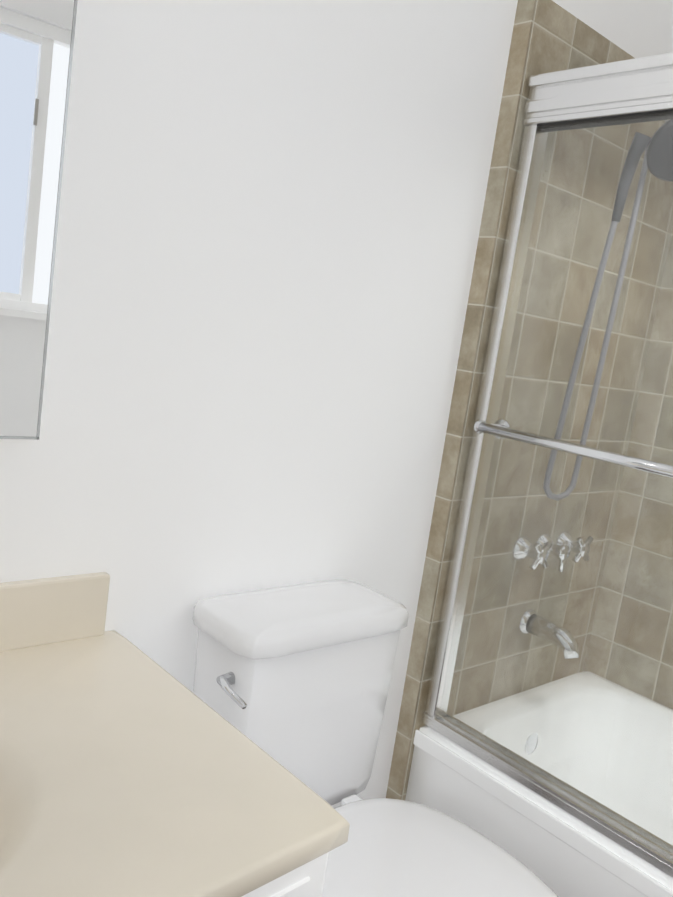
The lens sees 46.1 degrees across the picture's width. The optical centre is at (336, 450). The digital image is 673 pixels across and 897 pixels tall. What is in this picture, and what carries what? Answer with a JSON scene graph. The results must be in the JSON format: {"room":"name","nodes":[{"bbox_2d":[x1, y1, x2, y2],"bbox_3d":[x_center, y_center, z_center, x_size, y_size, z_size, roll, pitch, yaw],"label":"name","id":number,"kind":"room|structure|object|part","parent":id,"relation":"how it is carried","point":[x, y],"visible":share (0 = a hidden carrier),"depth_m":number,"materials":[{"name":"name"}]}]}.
{"room":"bathroom","nodes":[
{"label":"bathroom","id":0,"kind":"room"},
{"bbox_2d":[0,0,672,807],"bbox_3d":[-0.131,-0.354,1.451,2.905,2.712,0.100,0,12,-42],"label":"wall","id":1,"kind":"structure","parent":0,"point":[268,226],"depth_m":1.41,"materials":[{"name":"paint"}]},
{"bbox_2d":[0,0,77,439],"bbox_3d":[-0.634,-0.430,0.880,0.668,0.835,0.035,0,12,-42],"label":"mirror","id":2,"kind":"object","parent":1,"relation":"attached to","point":[36,45],"visible":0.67,"depth_m":1.08,"materials":[{"name":"silver mirror"}]},
{"bbox_2d":[425,124,547,718],"bbox_3d":[0.335,-0.029,1.808,0.048,1.366,0.032,0,12,-42],"label":"door jamb","id":3,"kind":"object","parent":1,"relation":"attached to","point":[515,238],"visible":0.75,"depth_m":1.78,"materials":[{"name":"silver metal"}]},
{"bbox_2d":[386,0,672,799],"bbox_3d":[0.564,0.016,2.085,0.820,1.998,0.045,0,12,-42],"label":"wall tile","id":4,"kind":"structure","parent":1,"relation":"attached to","point":[548,36],"depth_m":1.95,"materials":[{"name":"beige tile"}]},
{"bbox_2d":[512,534,560,569],"bbox_3d":[0.499,0.259,2.012,0.070,0.070,0.074,0,12,-42],"label":"valve","id":5,"kind":"object","parent":4,"relation":"attached to","point":[539,541],"depth_m":2.01,"materials":[{"name":"silver metal"}]},
{"bbox_2d":[520,609,578,658],"bbox_3d":[0.570,0.485,2.080,0.072,0.085,0.162,0,12,-42],"label":"tub spout","id":6,"kind":"object","parent":4,"relation":"attached to","point":[553,631],"depth_m":2.07,"materials":[{"name":"silver metal"}]},
{"bbox_2d":[543,531,581,571],"bbox_3d":[0.571,0.268,2.080,0.068,0.085,0.074,0,12,-42],"label":"valve","id":7,"kind":"object","parent":4,"relation":"attached to","point":[576,547],"depth_m":2.11,"materials":[{"name":"silver metal"}]},
{"bbox_2d":[564,531,592,562],"bbox_3d":[0.647,0.260,2.146,0.070,0.070,0.074,0,12,-42],"label":"valve","id":8,"kind":"object","parent":4,"relation":"attached to","point":[585,552],"depth_m":2.12,"materials":[{"name":"silver metal"}]},
{"bbox_2d":[543,119,672,500],"bbox_3d":[0.685,-0.347,1.884,0.193,0.992,0.256,0,12,-42],"label":"shower head","id":9,"kind":"object","parent":4,"relation":"attached to","point":[646,146],"depth_m":1.86},
{"bbox_3d":[0.232,1.199,1.039,2.905,0.100,1.815,0,12,-42],"label":"floor","id":10,"kind":"structure","parent":0,"visible":0},
{"bbox_2d":[0,572,349,896],"bbox_3d":[-0.600,0.627,0.770,1.103,0.864,0.675,0,12,-42],"label":"bathroom vanity","id":11,"kind":"object","parent":10,"relation":"on","point":[128,768],"visible":1,"depth_m":0.93,"materials":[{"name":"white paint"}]},
{"bbox_3d":[-0.153,0.538,0.793,0.328,0.107,0.022,0,12,-42],"label":"drawer panel","id":12,"kind":"part","parent":11,"relation":"part of","materials":[{"name":"white paint"}]},
{"bbox_2d":[192,579,557,896],"bbox_3d":[0.073,0.704,1.320,0.420,0.740,0.779,0,12,-42],"label":"toilet","id":13,"kind":"object","parent":10,"relation":"on","point":[294,679],"visible":0.75,"depth_m":1.38,"materials":[{"name":"white ceramic"}]},
{"bbox_3d":[-0.166,0.391,1.297,0.032,0.025,0.087,0,12,-42],"label":"lever","id":14,"kind":"part","parent":13,"relation":"part of","materials":[{"name":"silver metal"}]},
{"bbox_3d":[-0.086,0.493,1.510,0.380,0.342,0.192,0,12,-42],"label":"tank","id":15,"kind":"part","parent":13,"relation":"part of","materials":[{"name":"white ceramic"}]},
{"bbox_3d":[-0.058,0.304,1.481,0.402,0.044,0.208,0,12,-42],"label":"lid","id":16,"kind":"part","parent":13,"relation":"part of","materials":[{"name":"white ceramic"}]},
{"bbox_3d":[0.161,0.718,1.236,0.400,0.054,0.537,0,12,-42],"label":"seat","id":17,"kind":"part","parent":13,"relation":"part of","materials":[{"name":"white ceramic"}]},
{"bbox_2d":[405,671,672,896],"bbox_3d":[0.946,0.985,1.624,0.770,0.348,1.521,0,12,-42],"label":"bathtub","id":18,"kind":"object","parent":10,"relation":"on","point":[558,851],"visible":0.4,"depth_m":1.90,"materials":[{"name":"white ceramic"}]},
{"bbox_2d":[422,715,672,877],"bbox_3d":[0.725,0.802,1.373,0.056,0.020,1.519,0,12,-42],"label":"door track","id":19,"kind":"object","parent":18,"relation":"on","point":[654,861],"visible":0.48,"depth_m":1.64,"materials":[{"name":"silver metal"}]},
{"bbox_2d":[422,712,672,866],"bbox_3d":[0.708,0.789,1.354,0.006,0.006,1.519,0,12,-42],"label":"track rail","id":20,"kind":"object","parent":19,"relation":"attached to","point":[583,810],"visible":1,"depth_m":1.63,"materials":[{"name":"silver metal"}]},
{"bbox_2d":[439,716,672,858],"bbox_3d":[0.727,0.790,1.371,0.006,0.006,1.519,0,12,-42],"label":"track rail","id":21,"kind":"object","parent":19,"relation":"attached to","point":[593,808],"depth_m":1.65,"materials":[{"name":"silver metal"}]},
{"bbox_2d":[446,713,672,850],"bbox_3d":[0.745,0.790,1.387,0.006,0.006,1.519,0,12,-42],"label":"track rail","id":22,"kind":"object","parent":19,"relation":"attached to","point":[600,805],"depth_m":1.67,"materials":[{"name":"silver metal"}]},
{"bbox_3d":[1.470,-0.170,1.771,0.100,2.712,1.615,0,12,-42],"label":"wall","id":23,"kind":"structure","parent":0,"visible":0},
{"bbox_2d":[584,229,672,709],"bbox_3d":[1.366,0.179,1.776,0.045,1.998,1.525,0,12,-42],"label":"wall tile","id":24,"kind":"structure","parent":23,"relation":"attached to","point":[652,658],"depth_m":2.27,"materials":[{"name":"beige tile"}]},
{"bbox_3d":[0.885,0.758,0.323,2.905,1.162,0.100,0,12,-42],"label":"wall","id":25,"kind":"structure","parent":0,"visible":0},
{"bbox_2d":[439,101,672,856],"bbox_3d":[0.818,0.111,1.260,0.044,1.378,1.519,0,12,-42],"label":"shower door","id":26,"kind":"structure","parent":25,"relation":"hanging from","point":[620,110],"depth_m":1.60,"materials":[{"name":"clear glass"}]},
{"bbox_2d":[492,420,509,438],"bbox_3d":[0.349,-0.047,1.734,0.048,0.044,0.044,0,12,-42],"label":"post","id":27,"kind":"object","parent":26,"relation":"attached to","point":[503,423],"visible":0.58,"depth_m":1.74,"materials":[{"name":"silver metal"}]},
{"bbox_2d":[478,422,672,477],"bbox_3d":[0.550,0.021,1.476,0.022,0.022,0.707,0,12,-42],"label":"towel rail","id":28,"kind":"object","parent":27,"relation":"attached to","point":[654,467],"visible":1,"depth_m":1.54,"materials":[{"name":"silver metal"}]},
{"bbox_2d":[474,420,484,433],"bbox_3d":[0.314,-0.053,1.737,0.030,0.030,0.014,0,12,-42],"label":"end cap","id":29,"kind":"object","parent":28,"relation":"attached to","point":[476,425],"visible":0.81,"depth_m":1.73,"materials":[{"name":"silver metal"}]},
{"bbox_2d":[524,81,672,113],"bbox_3d":[0.903,-0.579,1.141,0.009,0.026,1.519,0,12,-42],"label":"bead","id":30,"kind":"object","parent":25,"relation":"attached to","point":[655,90],"visible":1,"depth_m":1.56,"materials":[{"name":"silver metal"}]},
{"bbox_2d":[525,67,672,124],"bbox_3d":[0.927,-0.586,1.161,0.058,0.086,1.519,0,12,-42],"label":"header","id":31,"kind":"object","parent":25,"relation":"attached to","point":[624,80],"visible":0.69,"depth_m":1.56,"materials":[{"name":"silver metal"}]},
{"bbox_2d":[527,52,672,87],"bbox_3d":[0.929,-0.628,1.151,0.070,0.024,1.519,0,12,-42],"label":"shower door header lip","id":32,"kind":"object","parent":25,"relation":"attached to","point":[648,63],"visible":0.6,"depth_m":1.55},
{"bbox_2d":[537,109,672,131],"bbox_3d":[0.920,-0.542,1.167,0.044,0.004,1.453,0,12,-42],"label":"header","id":33,"kind":"object","parent":25,"relation":"attached to","point":[615,121],"visible":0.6,"depth_m":1.57,"materials":[{"name":"grey metal"}]}
]}

